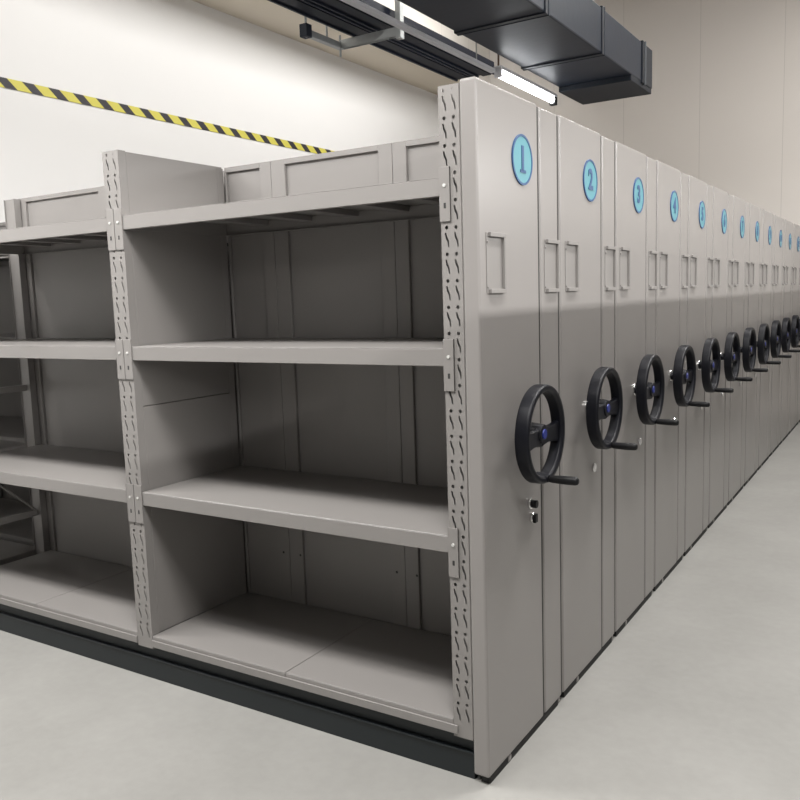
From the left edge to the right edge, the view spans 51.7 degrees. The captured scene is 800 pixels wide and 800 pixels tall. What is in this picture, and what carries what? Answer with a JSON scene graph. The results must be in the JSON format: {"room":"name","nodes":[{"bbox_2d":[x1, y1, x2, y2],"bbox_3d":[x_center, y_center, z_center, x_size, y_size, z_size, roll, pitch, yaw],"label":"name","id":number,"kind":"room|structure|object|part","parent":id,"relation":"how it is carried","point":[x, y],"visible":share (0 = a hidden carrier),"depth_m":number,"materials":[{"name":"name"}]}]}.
{"room":"archive storage room","nodes":[
{"label":"archive storage room","id":0,"kind":"room"},
{"bbox_2d":[0,0,438,222],"bbox_3d":[-3.575,-1.952,6.532,0.150,5.850,15.900,3,8,32],"label":"wall","id":1,"kind":"structure","parent":0,"point":[189,59],"depth_m":8.28,"materials":[{"name":"white paint"}]},
{"bbox_2d":[0,77,333,153],"bbox_3d":[-1.595,-3.007,9.478,0.004,0.080,8.400,3,8,32],"label":"tape","id":2,"kind":"object","parent":1,"relation":"attached to","point":[4,82],"visible":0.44,"depth_m":8.07,"materials":[{"name":"yellow plastic"}]},
{"bbox_2d":[192,0,489,94],"bbox_3d":[-3.228,-4.311,5.973,0.850,1.056,15.900,3,8,32],"label":"trim","id":3,"kind":"structure","parent":1,"relation":"attached to","point":[266,14],"depth_m":10.43,"materials":[{"name":"beige paint"}]},
{"bbox_2d":[0,422,799,799],"bbox_3d":[1.119,1.216,4.029,11.000,0.120,16.200,3,8,32],"label":"floor","id":4,"kind":"structure","parent":0,"point":[697,697],"depth_m":3.29,"materials":[{"name":"concrete"}]},
{"bbox_2d":[0,77,578,783],"bbox_3d":[-1.580,0.036,4.207,5.186,2.350,0.710,2,8,31],"label":"shelving unit","id":5,"kind":"object","parent":4,"relation":"on","point":[394,347],"visible":1,"depth_m":3.59,"materials":[{"name":"grey metal"}]},
{"bbox_3d":[-3.064,-0.331,5.085,1.511,0.060,0.618,3,8,32],"label":"shelf","id":6,"kind":"part","parent":5,"relation":"part of","materials":[{"name":"grey metal"}]},
{"bbox_3d":[-3.044,0.300,5.163,1.511,0.060,0.618,3,8,32],"label":"shelf","id":7,"kind":"part","parent":5,"relation":"part of","materials":[{"name":"grey metal"}]},
{"bbox_3d":[-3.034,0.948,5.246,1.531,0.052,0.624,3,8,32],"label":"shelf","id":8,"kind":"part","parent":5,"relation":"part of","materials":[{"name":"grey metal"}]},
{"bbox_3d":[-1.721,-0.815,4.168,1.505,0.060,0.618,3,8,32],"label":"shelf","id":9,"kind":"part","parent":5,"relation":"part of","materials":[{"name":"grey metal"}]},
{"bbox_3d":[-1.704,-0.269,4.236,1.505,0.060,0.618,3,8,32],"label":"shelf","id":10,"kind":"part","parent":5,"relation":"part of","materials":[{"name":"grey metal"}]},
{"bbox_3d":[-1.683,0.362,4.314,1.505,0.060,0.618,3,8,32],"label":"shelf","id":11,"kind":"part","parent":5,"relation":"part of","materials":[{"name":"grey metal"}]},
{"bbox_3d":[-1.880,-0.088,4.754,0.838,2.160,0.018,3,8,32],"label":"panel","id":12,"kind":"part","parent":5,"relation":"part of","materials":[{"name":"grey metal"}]},
{"bbox_3d":[-1.673,1.009,4.397,1.525,0.052,0.624,3,8,32],"label":"shelf","id":13,"kind":"part","parent":5,"relation":"part of","materials":[{"name":"grey metal"}]},
{"bbox_3d":[-0.997,-0.542,3.771,0.030,1.077,0.568,3,8,32],"label":"panel","id":14,"kind":"part","parent":5,"relation":"part of","materials":[{"name":"grey metal"}]},
{"bbox_3d":[-0.963,0.504,3.901,0.030,1.027,0.568,3,8,32],"label":"panel","id":15,"kind":"part","parent":5,"relation":"part of","materials":[{"name":"grey metal"}]},
{"bbox_3d":[-0.680,-0.034,4.006,0.288,2.160,0.018,3,8,32],"label":"panel","id":16,"kind":"part","parent":5,"relation":"part of","materials":[{"name":"grey metal"}]},
{"bbox_3d":[-0.354,-0.753,3.316,1.522,0.060,0.618,3,8,32],"label":"shelf","id":17,"kind":"part","parent":5,"relation":"part of","materials":[{"name":"grey metal"}]},
{"bbox_3d":[-0.337,-0.207,3.383,1.522,0.060,0.618,3,8,32],"label":"shelf","id":18,"kind":"part","parent":5,"relation":"part of","materials":[{"name":"grey metal"}]},
{"bbox_3d":[-0.316,0.423,3.461,1.522,0.060,0.618,3,8,32],"label":"shelf","id":19,"kind":"part","parent":5,"relation":"part of","materials":[{"name":"grey metal"}]},
{"bbox_3d":[-0.289,1.072,3.534,1.542,0.052,0.624,3,8,32],"label":"shelf","id":20,"kind":"part","parent":5,"relation":"part of","materials":[{"name":"grey metal"}]},
{"bbox_3d":[-0.277,-0.015,3.754,0.660,2.160,0.018,3,8,32],"label":"panel","id":21,"kind":"part","parent":5,"relation":"part of","materials":[{"name":"grey metal"}]},
{"bbox_3d":[0.271,0.009,3.412,0.628,2.160,0.018,3,8,32],"label":"panel","id":22,"kind":"part","parent":5,"relation":"part of","materials":[{"name":"grey metal"}]},
{"bbox_3d":[0.379,0.056,2.967,0.004,2.170,0.606,3,8,32],"label":"panel","id":23,"kind":"part","parent":5,"relation":"part of","materials":[{"name":"grey metal"}]},
{"bbox_3d":[0.374,0.134,2.907,0.060,2.350,0.488,3,8,32],"label":"panel","id":24,"kind":"part","parent":5,"relation":"part of","materials":[{"name":"grey metal"}]},
{"bbox_3d":[0.465,1.274,3.124,0.034,0.030,0.633,3,8,32],"label":"skirting","id":25,"kind":"part","parent":5,"relation":"part of","materials":[{"name":"black rubber"}]},
{"bbox_3d":[0.494,0.381,3.023,0.020,0.030,0.030,3,8,32],"label":"knob","id":26,"kind":"part","parent":5,"relation":"part of","materials":[{"name":"black plastic"}]},
{"bbox_3d":[0.569,0.279,2.869,0.110,0.030,0.031,3,8,32],"label":"crank handle","id":27,"kind":"part","parent":5,"relation":"part of","materials":[{"name":"black plastic"}]},
{"bbox_2d":[0,115,637,697],"bbox_3d":[-1.206,-0.050,4.800,5.186,2.350,0.710,2,8,31],"label":"shelving unit","id":28,"kind":"object","parent":4,"relation":"on","point":[590,387],"visible":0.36,"depth_m":3.54,"materials":[{"name":"metal"}]},
{"bbox_3d":[-2.710,-0.961,5.607,1.511,0.060,0.618,3,8,32],"label":"shelf","id":29,"kind":"part","parent":28,"relation":"part of","materials":[{"name":"grey metal"}]},
{"bbox_3d":[-2.692,-0.416,5.675,1.511,0.060,0.618,3,8,32],"label":"shelf","id":30,"kind":"part","parent":28,"relation":"part of","materials":[{"name":"grey metal"}]},
{"bbox_3d":[-2.672,0.215,5.753,1.511,0.060,0.618,3,8,32],"label":"shelf","id":31,"kind":"part","parent":28,"relation":"part of","materials":[{"name":"grey metal"}]},
{"bbox_3d":[-2.869,-0.234,6.193,0.858,2.160,0.018,3,8,32],"label":"panel","id":32,"kind":"part","parent":28,"relation":"part of","materials":[{"name":"grey metal"}]},
{"bbox_3d":[-2.662,0.863,5.836,1.531,0.052,0.624,3,8,32],"label":"shelf","id":33,"kind":"part","parent":28,"relation":"part of","materials":[{"name":"grey metal"}]},
{"bbox_3d":[0.746,0.049,3.497,0.060,2.350,0.488,3,8,32],"label":"panel","id":34,"kind":"part","parent":28,"relation":"part of","materials":[{"name":"grey metal"}]},
{"bbox_3d":[0.838,1.189,3.714,0.034,0.030,0.633,3,8,32],"label":"skirting","id":35,"kind":"part","parent":28,"relation":"part of","materials":[{"name":"black metal"}]},
{"bbox_3d":[0.941,0.194,3.459,0.110,0.030,0.031,3,8,32],"label":"crank handle","id":36,"kind":"part","parent":28,"relation":"part of","materials":[{"name":"black plastic"}]},
{"bbox_2d":[613,141,678,636],"bbox_3d":[-0.834,-0.135,5.390,5.186,2.350,0.710,2,8,31],"label":"shelving unit","id":37,"kind":"object","parent":4,"relation":"on","point":[640,370],"visible":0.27,"depth_m":4.09,"materials":[{"name":"metal"}]},
{"bbox_3d":[1.118,-0.036,4.088,0.060,2.350,0.488,3,8,32],"label":"panel","id":38,"kind":"part","parent":37,"relation":"part of","materials":[{"name":"grey metal"}]},
{"bbox_3d":[1.210,1.104,4.304,0.034,0.030,0.633,3,8,32],"label":"skirting","id":39,"kind":"part","parent":37,"relation":"part of","materials":[{"name":"black metal"}]},
{"bbox_3d":[1.313,0.109,4.050,0.110,0.030,0.031,3,8,32],"label":"crank handle","id":40,"kind":"part","parent":37,"relation":"part of","materials":[{"name":"black plastic"}]},
{"bbox_2d":[652,160,709,590],"bbox_3d":[-0.462,-0.220,5.980,5.186,2.350,0.710,2,8,31],"label":"shelving unit","id":41,"kind":"object","parent":4,"relation":"on","point":[671,347],"visible":0.2,"depth_m":4.68,"materials":[{"name":"metal"}]},
{"bbox_3d":[1.581,1.019,4.894,0.034,0.030,0.633,3,8,32],"label":"skirting","id":42,"kind":"part","parent":41,"relation":"part of","materials":[{"name":"black rubber"}]},
{"bbox_3d":[1.490,-0.121,4.678,0.060,2.350,0.488,3,8,32],"label":"panel","id":43,"kind":"part","parent":41,"relation":"part of","materials":[{"name":"grey metal"}]},
{"bbox_3d":[1.685,0.024,4.640,0.110,0.030,0.031,3,8,32],"label":"crank handle","id":44,"kind":"part","parent":41,"relation":"part of","materials":[{"name":"black plastic"}]},
{"bbox_2d":[683,175,733,555],"bbox_3d":[-0.090,-0.305,6.571,5.186,2.350,0.710,2,8,31],"label":"shelving unit","id":45,"kind":"object","parent":4,"relation":"on","point":[700,194],"visible":0.19,"depth_m":5.28,"materials":[{"name":"metal"}]},
{"bbox_3d":[1.954,0.934,5.484,0.034,0.030,0.633,3,8,32],"label":"skirting","id":46,"kind":"part","parent":45,"relation":"part of","materials":[{"name":"black metal"}]},
{"bbox_3d":[1.862,-0.206,5.268,0.060,2.350,0.488,3,8,32],"label":"panel","id":47,"kind":"part","parent":45,"relation":"part of","materials":[{"name":"grey metal"}]},
{"bbox_3d":[2.057,-0.061,5.230,0.110,0.030,0.031,3,8,32],"label":"crank handle","id":48,"kind":"part","parent":45,"relation":"part of","materials":[{"name":"black plastic"}]},
{"bbox_2d":[707,186,752,527],"bbox_3d":[0.282,-0.390,7.161,5.186,2.350,0.710,2,8,31],"label":"shelving unit","id":49,"kind":"object","parent":4,"relation":"on","point":[722,229],"visible":0.16,"depth_m":5.88,"materials":[{"name":"metal"}]},
{"bbox_3d":[2.326,0.849,6.074,0.034,0.030,0.633,3,8,32],"label":"skirting","id":50,"kind":"part","parent":49,"relation":"part of","materials":[{"name":"black rubber"}]},
{"bbox_3d":[2.234,-0.291,5.858,0.060,2.350,0.488,3,8,32],"label":"panel","id":51,"kind":"part","parent":49,"relation":"part of","materials":[{"name":"grey metal"}]},
{"bbox_3d":[2.429,-0.146,5.820,0.110,0.030,0.031,3,8,32],"label":"crank handle","id":52,"kind":"part","parent":49,"relation":"part of","materials":[{"name":"black plastic"}]},
{"bbox_2d":[727,195,767,504],"bbox_3d":[0.654,-0.475,7.751,5.186,2.350,0.710,2,8,31],"label":"shelving unit","id":53,"kind":"object","parent":4,"relation":"on","point":[741,208],"visible":0.17,"depth_m":6.46,"materials":[{"name":"metal"}]},
{"bbox_3d":[2.698,0.764,6.665,0.034,0.030,0.633,3,8,32],"label":"skirting","id":54,"kind":"part","parent":53,"relation":"part of","materials":[{"name":"black rubber"}]},
{"bbox_3d":[2.606,-0.376,6.448,0.060,2.350,0.488,3,8,32],"label":"panel","id":55,"kind":"part","parent":53,"relation":"part of","materials":[{"name":"grey metal"}]},
{"bbox_3d":[2.801,-0.232,6.410,0.110,0.030,0.031,3,8,32],"label":"crank handle","id":56,"kind":"part","parent":53,"relation":"part of","materials":[{"name":"black plastic"}]},
{"bbox_2d":[743,203,780,485],"bbox_3d":[1.026,-0.560,8.341,5.186,2.350,0.710,2,8,31],"label":"shelving unit","id":57,"kind":"object","parent":4,"relation":"on","point":[762,331],"visible":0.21,"depth_m":7.06,"materials":[{"name":"metal"}]},
{"bbox_3d":[3.070,0.679,7.255,0.034,0.030,0.633,3,8,32],"label":"skirting","id":58,"kind":"part","parent":57,"relation":"part of","materials":[{"name":"black rubber"}]},
{"bbox_3d":[2.978,-0.461,7.038,0.060,2.350,0.488,3,8,32],"label":"panel","id":59,"kind":"part","parent":57,"relation":"part of","materials":[{"name":"grey metal"}]},
{"bbox_3d":[3.173,-0.317,7.000,0.110,0.030,0.031,3,8,32],"label":"crank handle","id":60,"kind":"part","parent":57,"relation":"part of","materials":[{"name":"black plastic"}]},
{"bbox_2d":[757,209,791,469],"bbox_3d":[1.399,-0.645,8.931,5.186,2.350,0.710,2,8,31],"label":"shelving unit","id":61,"kind":"object","parent":4,"relation":"on","point":[769,218],"visible":0.15,"depth_m":7.64,"materials":[{"name":"metal"}]},
{"bbox_3d":[3.442,0.594,7.845,0.034,0.030,0.633,3,8,32],"label":"skirting","id":62,"kind":"part","parent":61,"relation":"part of","materials":[{"name":"black metal"}]},
{"bbox_3d":[3.350,-0.546,7.628,0.060,2.350,0.488,3,8,32],"label":"panel","id":63,"kind":"part","parent":61,"relation":"part of","materials":[{"name":"grey metal"}]},
{"bbox_3d":[3.545,-0.402,7.591,0.110,0.030,0.031,3,8,32],"label":"crank handle","id":64,"kind":"part","parent":61,"relation":"part of","materials":[{"name":"black plastic"}]},
{"bbox_2d":[769,215,799,456],"bbox_3d":[1.770,-0.730,9.521,5.186,2.350,0.710,2,8,31],"label":"shelving unit","id":65,"kind":"object","parent":4,"relation":"on","point":[779,256],"visible":0.11,"depth_m":8.23,"materials":[{"name":"metal"}]},
{"bbox_3d":[3.722,-0.631,8.219,0.060,2.350,0.488,3,8,32],"label":"panel","id":66,"kind":"part","parent":65,"relation":"part of","materials":[{"name":"grey metal"}]},
{"bbox_3d":[3.917,-0.487,8.181,0.110,0.030,0.031,3,8,32],"label":"crank handle","id":67,"kind":"part","parent":65,"relation":"part of","materials":[{"name":"black plastic"}]},
{"bbox_2d":[779,219,799,444],"bbox_3d":[2.143,-0.815,10.111,5.186,2.350,0.710,2,8,31],"label":"shelving unit","id":68,"kind":"object","parent":4,"relation":"on","point":[789,226],"visible":0.16,"depth_m":8.82,"materials":[{"name":"metal"}]},
{"bbox_3d":[4.094,-0.716,8.809,0.060,2.350,0.488,3,8,32],"label":"panel","id":69,"kind":"part","parent":68,"relation":"part of","materials":[{"name":"grey metal"}]},
{"bbox_2d":[788,223,799,434],"bbox_3d":[2.514,-0.900,10.702,5.186,2.350,0.710,2,8,31],"label":"shelving unit","id":70,"kind":"object","parent":4,"relation":"on","point":[796,258],"visible":0.08,"depth_m":9.41,"materials":[{"name":"metal"}]},
{"bbox_2d":[796,342,799,424],"bbox_3d":[2.887,-0.985,11.292,5.186,2.350,0.710,2,8,31],"label":"shelving unit","id":71,"kind":"object","parent":4,"relation":"on","point":[798,393],"visible":0.02,"depth_m":9.92,"materials":[{"name":"metal"}]},
{"bbox_2d":[489,0,799,225],"bbox_3d":[5.272,-2.716,10.401,11.000,5.850,0.150,3,8,32],"label":"wall","id":72,"kind":"structure","parent":0,"point":[722,107],"depth_m":10.83,"materials":[{"name":"beige paint"}]},
{"bbox_3d":[0.929,-4.705,3.296,11.000,0.120,16.200,3,8,32],"label":"ceiling","id":73,"kind":"structure","parent":0,"visible":0},
{"bbox_2d":[299,0,403,56],"bbox_3d":[-0.368,-3.680,5.613,0.568,2.400,0.460,3,8,32],"label":"hanger","id":74,"kind":"object","parent":73,"relation":"hanging from","point":[306,32],"visible":0.9,"depth_m":5.84,"materials":[{"name":"metal"}]},
{"bbox_3d":[-0.439,-2.599,6.058,0.015,0.150,0.015,-7,9,-35],"label":"threaded rod","id":75,"kind":"part","parent":74,"relation":"part of","materials":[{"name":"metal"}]},
{"bbox_2d":[268,0,473,81],"bbox_3d":[-1.921,-2.334,3.380,0.182,0.104,9.450,3,8,32],"label":"cable tray","id":76,"kind":"object","parent":74,"relation":"on","point":[311,10],"visible":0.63,"depth_m":5.97,"materials":[{"name":"black paint"}]},
{"bbox_2d":[309,0,493,77],"bbox_3d":[-1.747,-2.326,3.272,0.172,0.104,9.450,3,8,32],"label":"cable tray","id":77,"kind":"object","parent":74,"relation":"on","point":[340,7],"visible":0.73,"depth_m":6.18,"materials":[{"name":"black paint"}]},
{"bbox_2d":[341,0,495,72],"bbox_3d":[-1.260,-3.159,2.612,0.040,2.641,7.060,3,8,32],"label":"lamp trunking","id":78,"kind":"object","parent":73,"relation":"hanging from","point":[357,4],"visible":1,"depth_m":4.85,"materials":[{"name":"grey metal"}]},
{"bbox_2d":[398,0,651,104],"bbox_3d":[-0.527,-3.267,3.089,0.622,2.590,8.656,3,8,32],"label":"air duct","id":79,"kind":"object","parent":73,"relation":"hanging from","point":[576,46],"visible":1,"depth_m":5.50,"materials":[{"name":"metal"}]},
{"bbox_2d":[494,54,556,105],"bbox_3d":[0.918,-3.631,6.021,0.060,2.680,1.065,3,8,32],"label":"lamp","id":80,"kind":"object","parent":73,"relation":"hanging from","point":[502,72],"visible":1,"depth_m":6.08,"materials":[{"name":"grey plastic"}]}
]}

